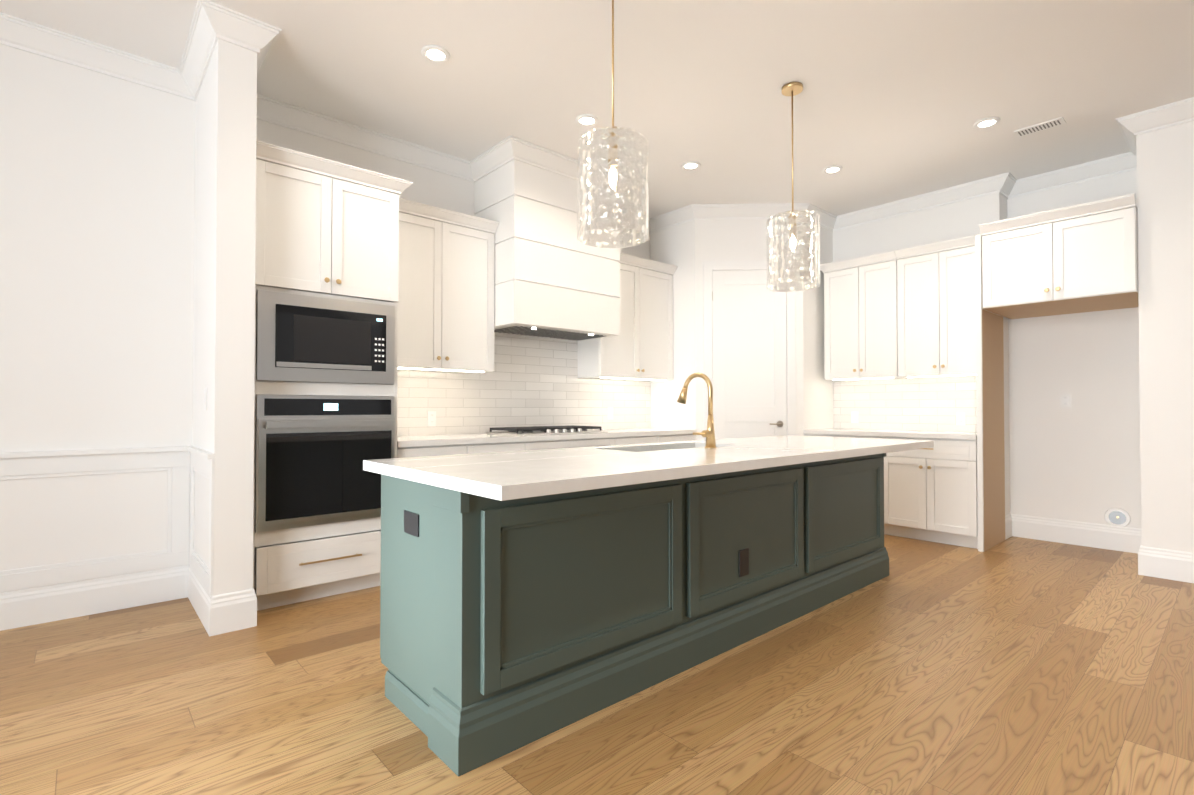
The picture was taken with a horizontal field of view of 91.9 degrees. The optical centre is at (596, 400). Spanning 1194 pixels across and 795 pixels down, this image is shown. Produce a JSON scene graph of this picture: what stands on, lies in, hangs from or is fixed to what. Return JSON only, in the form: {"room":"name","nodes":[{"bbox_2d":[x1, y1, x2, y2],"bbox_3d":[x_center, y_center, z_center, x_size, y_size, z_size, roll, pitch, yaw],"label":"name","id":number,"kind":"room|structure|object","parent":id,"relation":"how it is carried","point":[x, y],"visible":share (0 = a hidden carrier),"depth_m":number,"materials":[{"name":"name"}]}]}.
{"room":"kitchen","nodes":[
{"label":"kitchen","id":0,"kind":"room"},
{"bbox_2d":[188,39,259,595],"bbox_3d":[-2.078,-0.378,3.200,0.170,3.070,0.770,1,-1,-42],"label":"wall","id":1,"kind":"structure","parent":0,"point":[225,123],"depth_m":2.93,"materials":[{"name":"paint"}]},
{"bbox_2d":[184,565,219,636],"bbox_3d":[-2.133,1.061,3.101,0.019,0.190,0.757,1,-1,-42],"label":"baseboard","id":2,"kind":"structure","parent":1,"relation":"attached to","point":[207,607],"depth_m":2.98,"materials":[{"name":"paint"}]},
{"bbox_2d":[0,44,759,570],"bbox_3d":[-2.129,-0.370,3.777,11.100,3.070,0.140,1,-1,-42],"label":"wall","id":3,"kind":"structure","parent":0,"point":[126,263],"depth_m":3.15,"materials":[{"name":"paint"}]},
{"bbox_2d":[0,565,183,630],"bbox_3d":[-4.312,1.042,1.713,5.120,0.190,0.018,1,-1,-42],"label":"baseboard","id":4,"kind":"structure","parent":3,"relation":"attached to","point":[49,603],"depth_m":3.10,"materials":[{"name":"paint"}]},
{"bbox_2d":[0,446,213,595],"bbox_3d":[-4.059,0.594,1.434,5.120,0.698,0.780,1,-1,-42],"label":"trim","id":5,"kind":"structure","parent":3,"relation":"attached to","point":[181,465],"depth_m":3.15,"materials":[{"name":"paint"}]},
{"bbox_2d":[398,197,498,372],"bbox_3d":[-1.203,-0.788,4.251,0.882,1.146,0.385,1,-1,-42],"label":"upper cabinet","id":6,"kind":"object","parent":3,"relation":"attached to","point":[446,293],"visible":0.85,"depth_m":4.17,"materials":[{"name":"paint"}]},
{"bbox_2d":[397,334,650,435],"bbox_3d":[-0.550,-0.135,5.076,2.966,0.822,0.008,1,-1,-42],"label":"backsplash","id":7,"kind":"structure","parent":3,"relation":"attached to","point":[528,382],"depth_m":4.98,"materials":[{"name":"tile"}]},
{"bbox_2d":[427,411,435,425],"bbox_3d":[-1.266,0.144,4.424,0.070,0.115,0.008,1,-1,-42],"label":"electrical outlet","id":8,"kind":"object","parent":7,"relation":"attached to","point":[431,418],"visible":1,"depth_m":4.42,"materials":[{"name":"white plastic"}]},
{"bbox_2d":[608,408,612,418],"bbox_3d":[0.133,0.131,5.666,0.070,0.115,0.008,1,-1,-42],"label":"electrical outlet","id":9,"kind":"object","parent":7,"relation":"attached to","point":[610,413],"visible":1,"depth_m":5.66,"materials":[{"name":"white plastic"}]},
{"bbox_2d":[469,135,621,340],"bbox_3d":[-0.369,-1.219,4.804,1.272,1.340,0.675,1,-1,-42],"label":"range hood","id":10,"kind":"object","parent":3,"relation":"attached to","point":[554,278],"visible":0.94,"depth_m":4.48,"materials":[{"name":"paint"}]},
{"bbox_2d":[0,0,1193,233],"bbox_3d":[0.666,-1.893,0.342,10.690,0.118,8.740,1,-1,-42],"label":"crown molding","id":11,"kind":"structure","parent":3,"relation":"attached to","point":[212,22],"depth_m":3.82,"materials":[{"name":"paint"}]},
{"bbox_2d":[577,252,677,380],"bbox_3d":[0.313,-0.769,5.598,0.990,1.146,0.385,1,-1,-42],"label":"upper cabinet","id":12,"kind":"object","parent":3,"relation":"attached to","point":[639,347],"visible":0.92,"depth_m":5.50,"materials":[{"name":"paint"}]},
{"bbox_2d":[0,534,1193,794],"bbox_3d":[0.733,1.150,0.533,11.100,0.060,9.000,1,-1,-42],"label":"floor","id":13,"kind":"structure","parent":0,"point":[1018,666],"depth_m":2.17,"materials":[{"name":"brown wood"}]},
{"bbox_2d":[253,140,412,610],"bbox_3d":[-1.711,-0.104,3.582,0.870,2.532,0.698,1,-1,-42],"label":"tall cabinet","id":14,"kind":"object","parent":13,"relation":"on","point":[326,228],"visible":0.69,"depth_m":3.32,"materials":[{"name":"paint"}]},
{"bbox_2d":[255,395,394,532],"bbox_3d":[-1.695,0.346,3.512,0.750,0.736,0.617,1,-1,-42],"label":"wall oven","id":15,"kind":"object","parent":14,"relation":"in","point":[312,453],"visible":0.81,"depth_m":3.28,"materials":[{"name":"silver metal"}]},
{"bbox_2d":[256,290,394,383],"bbox_3d":[-1.678,-0.344,3.502,0.750,0.486,0.429,1,-1,-42],"label":"microwave","id":16,"kind":"object","parent":14,"relation":"in","point":[301,338],"visible":0.98,"depth_m":3.31,"materials":[{"name":"silver metal"}]},
{"bbox_2d":[397,444,476,457],"bbox_3d":[-1.253,0.736,4.036,0.550,0.864,0.610,1,-1,-42],"label":"base cabinet","id":17,"kind":"object","parent":13,"relation":"on","point":[450,449],"depth_m":3.82,"materials":[{"name":"paint"}]},
{"bbox_2d":[397,428,696,447],"bbox_3d":[-0.346,0.295,4.839,2.964,0.040,0.622,1,-1,-42],"label":"countertop","id":18,"kind":"structure","parent":17,"relation":"on","point":[483,438],"depth_m":4.31,"materials":[{"name":"white stone"}]},
{"bbox_2d":[486,425,608,435],"bbox_3d":[-0.399,0.249,4.817,0.910,0.048,0.490,1,-1,-42],"label":"cooktop","id":19,"kind":"object","parent":18,"relation":"in","point":[540,430],"visible":1,"depth_m":4.66,"materials":[{"name":"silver metal"}]},
{"bbox_2d":[477,444,528,452],"bbox_3d":[-0.935,0.740,4.318,0.540,0.864,0.610,1,-1,-42],"label":"base cabinet","id":20,"kind":"object","parent":13,"relation":"on","point":[481,448],"depth_m":4.13,"materials":[{"name":"paint"}]},
{"bbox_2d":[529,436,620,449],"bbox_3d":[-0.391,0.746,4.801,1.034,0.864,0.610,1,-1,-42],"label":"base cabinet","id":21,"kind":"object","parent":13,"relation":"on","point":[533,444],"depth_m":4.55,"materials":[{"name":"paint"}]},
{"bbox_2d":[370,447,888,776],"bbox_3d":[0.522,0.723,3.069,3.161,0.864,0.730,1,-1,-42],"label":"kitchen island","id":22,"kind":"object","parent":13,"relation":"on","point":[528,596],"depth_m":2.16,"materials":[{"name":"paint"}]},
{"bbox_2d":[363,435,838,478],"bbox_3d":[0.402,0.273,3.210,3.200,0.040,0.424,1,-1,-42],"label":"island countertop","id":23,"kind":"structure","parent":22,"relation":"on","point":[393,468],"depth_m":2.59,"materials":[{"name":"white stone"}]},
{"bbox_2d":[407,437,933,502],"bbox_3d":[0.742,0.267,2.828,3.200,0.040,0.600,1,-1,-42],"label":"island countertop","id":24,"kind":"structure","parent":22,"relation":"on","point":[508,480],"depth_m":2.13,"materials":[{"name":"white stone"}]},
{"bbox_2d":[677,372,715,447],"bbox_3d":[0.487,0.051,3.046,0.170,0.397,0.251,1,-1,-42],"label":"faucet","id":25,"kind":"object","parent":24,"relation":"on","point":[709,433],"visible":1,"depth_m":3.00,"materials":[{"name":"gold metal"}]},
{"bbox_2d":[621,436,664,444],"bbox_3d":[0.175,0.753,5.303,0.600,0.864,0.610,1,-1,-42],"label":"base cabinet","id":26,"kind":"object","parent":13,"relation":"on","point":[625,440],"depth_m":5.09,"materials":[{"name":"paint"}]},
{"bbox_2d":[665,436,695,441],"bbox_3d":[0.534,0.758,5.622,0.600,0.864,0.610,1,-1,-42],"label":"base cabinet","id":27,"kind":"object","parent":13,"relation":"on","point":[667,438],"depth_m":5.43,"materials":[{"name":"paint"}]},
{"bbox_2d":[822,436,870,437],"bbox_3d":[2.485,0.756,5.483,0.610,0.864,0.780,1,-1,-42],"label":"base cabinet","id":28,"kind":"object","parent":13,"relation":"on","point":[822,436],"depth_m":5.23,"materials":[{"name":"paint"}]},
{"bbox_2d":[871,436,977,548],"bbox_3d":[2.924,0.749,4.989,0.610,0.864,0.782,1,-1,-42],"label":"base cabinet","id":29,"kind":"object","parent":13,"relation":"on","point":[931,494],"depth_m":4.73,"materials":[{"name":"paint"}]},
{"bbox_2d":[803,428,976,439],"bbox_3d":[2.701,0.300,5.238,0.622,0.040,1.442,1,-1,-42],"label":"countertop","id":30,"kind":"structure","parent":29,"relation":"on","point":[914,435],"depth_m":5.02,"materials":[{"name":"white stone"}]},
{"bbox_2d":[975,236,1004,551],"bbox_3d":[3.201,-0.051,4.693,0.603,2.457,0.038,1,-1,-42],"label":"panel","id":31,"kind":"object","parent":13,"relation":"on","point":[990,428],"visible":0.9,"depth_m":4.59,"materials":[{"name":"paint"}]},
{"bbox_2d":[0,0,1193,217],"bbox_3d":[0.733,-1.979,0.576,11.100,0.060,9.000,1,-1,-42],"label":"ceiling","id":32,"kind":"structure","parent":0,"point":[894,100],"depth_m":3.41,"materials":[{"name":"paint"}]},
{"bbox_2d":[421,45,449,62],"bbox_3d":[-0.890,-1.907,3.186,0.156,0.011,0.156,1,-1,-42],"label":"recessed light","id":33,"kind":"object","parent":32,"relation":"in","point":[434,54],"visible":1,"depth_m":3.18,"materials":[{"name":"white plastic"}]},
{"bbox_2d":[576,114,597,125],"bbox_3d":[-0.068,-1.897,3.917,0.156,0.011,0.156,1,-1,-42],"label":"recessed light","id":34,"kind":"object","parent":32,"relation":"in","point":[586,120],"visible":1,"depth_m":3.91,"materials":[{"name":"white plastic"}]},
{"bbox_2d":[577,0,648,247],"bbox_3d":[0.070,-1.312,2.519,0.310,1.220,0.310,1,-1,-42],"label":"pendant light","id":35,"kind":"object","parent":32,"relation":"hanging from","point":[634,215],"visible":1,"depth_m":2.40,"materials":[{"name":"clear glass"}]},
{"bbox_2d":[681,161,700,169],"bbox_3d":[0.755,-1.887,4.647,0.156,0.011,0.156,1,-1,-42],"label":"recessed light","id":36,"kind":"object","parent":32,"relation":"in","point":[690,165],"visible":0.98,"depth_m":4.64,"materials":[{"name":"white plastic"}]},
{"bbox_2d":[766,82,819,291],"bbox_3d":[1.191,-1.299,3.515,0.310,1.220,0.310,1,-1,-42],"label":"pendant light","id":37,"kind":"object","parent":32,"relation":"hanging from","point":[794,273],"visible":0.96,"depth_m":3.41,"materials":[{"name":"clear glass"}]},
{"bbox_2d":[823,165,842,173],"bbox_3d":[1.928,-1.886,4.726,0.156,0.011,0.156,1,-1,-42],"label":"recessed light","id":38,"kind":"object","parent":32,"relation":"in","point":[832,169],"visible":1,"depth_m":4.72,"materials":[{"name":"white plastic"}]},
{"bbox_2d":[973,117,1000,128],"bbox_3d":[2.669,-1.897,3.953,0.156,0.011,0.156,1,-1,-42],"label":"recessed light","id":39,"kind":"object","parent":32,"relation":"in","point":[988,122],"visible":0.96,"depth_m":3.94,"materials":[{"name":"white plastic"}]},
{"bbox_2d":[1014,117,1065,136],"bbox_3d":[3.080,-1.897,4.017,0.120,0.010,0.270,1,-1,-42],"label":"ceiling vent","id":40,"kind":"object","parent":32,"relation":"in","point":[1040,126],"visible":1,"depth_m":4.01,"materials":[{"name":"white plastic"}]},
{"bbox_2d":[648,220,703,439],"bbox_3d":[0.804,-0.341,5.880,0.120,3.070,0.590,1,-1,-42],"label":"wall","id":41,"kind":"structure","parent":0,"point":[681,245],"depth_m":5.73,"materials":[{"name":"paint"}]},
{"bbox_2d":[703,261,795,439],"bbox_3d":[1.477,-0.081,5.590,0.658,2.542,0.621,1,-1,-42],"label":"pantry door","id":42,"kind":"structure","parent":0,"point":[749,328],"depth_m":5.60,"materials":[{"name":"paint"}]},
{"bbox_2d":[792,121,1193,552],"bbox_3d":[4.816,-0.378,3.208,0.930,3.070,7.545,1,-1,-42],"label":"wall","id":43,"kind":"structure","parent":0,"point":[1125,440],"depth_m":4.60,"materials":[{"name":"paint"}]},
{"bbox_2d":[820,250,904,380],"bbox_3d":[2.562,-0.769,5.587,0.385,1.146,0.750,1,-1,-42],"label":"upper cabinet","id":44,"kind":"object","parent":43,"relation":"attached to","point":[861,318],"visible":0.9,"depth_m":5.45,"materials":[{"name":"paint"}]},
{"bbox_2d":[833,376,976,431],"bbox_3d":[2.931,0.038,5.446,0.008,0.487,1.442,1,-1,-42],"label":"backsplash","id":45,"kind":"structure","parent":43,"relation":"attached to","point":[933,404],"depth_m":5.44,"materials":[{"name":"tile"}]},
{"bbox_2d":[851,412,857,422],"bbox_3d":[2.594,0.173,5.810,0.008,0.115,0.070,1,-1,-42],"label":"electrical outlet","id":46,"kind":"object","parent":45,"relation":"attached to","point":[854,417],"visible":1,"depth_m":5.81,"materials":[{"name":"white plastic"}]},
{"bbox_2d":[956,412,964,424],"bbox_3d":[3.218,0.163,5.107,0.008,0.115,0.070,1,-1,-42],"label":"electrical outlet","id":47,"kind":"object","parent":45,"relation":"attached to","point":[960,418],"visible":1,"depth_m":5.11,"materials":[{"name":"white plastic"}]},
{"bbox_2d":[894,233,980,377],"bbox_3d":[3.040,-0.777,5.049,0.385,1.146,0.686,1,-1,-42],"label":"upper cabinet","id":48,"kind":"object","parent":43,"relation":"attached to","point":[936,309],"visible":0.9,"depth_m":4.97,"materials":[{"name":"paint"}]},
{"bbox_2d":[979,193,1137,318],"bbox_3d":[3.580,-1.036,4.427,0.888,0.644,0.883,1,-1,-42],"label":"upper cabinet","id":49,"kind":"object","parent":43,"relation":"attached to","point":[1080,258],"visible":1,"depth_m":4.16,"materials":[{"name":"paint"}]},
{"bbox_2d":[1060,394,1070,407],"bbox_3d":[3.862,0.008,4.759,0.008,0.115,0.070,1,-1,-42],"label":"outlet","id":50,"kind":"object","parent":43,"relation":"attached to","point":[1065,400],"visible":1,"depth_m":4.76,"materials":[{"name":"white plastic"}]},
{"bbox_2d":[1008,514,1140,552],"bbox_3d":[3.900,1.082,4.695,0.018,0.190,0.905,1,-1,-42],"label":"baseboard","id":51,"kind":"structure","parent":43,"relation":"attached to","point":[1102,536],"depth_m":4.70,"materials":[{"name":"paint"}]},
{"bbox_2d":[1104,508,1130,526],"bbox_3d":[4.060,0.920,4.508,0.030,0.156,0.156,1,-1,-42],"label":"outlet box","id":52,"kind":"object","parent":43,"relation":"attached to","point":[1119,517],"visible":1,"depth_m":4.51,"materials":[{"name":"white plastic"}]},
{"bbox_2d":[1132,542,1193,582],"bbox_3d":[5.306,1.045,1.969,0.018,0.190,5.072,1,-1,-42],"label":"baseboard","id":53,"kind":"structure","parent":43,"relation":"attached to","point":[1152,562],"depth_m":3.76,"materials":[{"name":"paint"}]}
]}

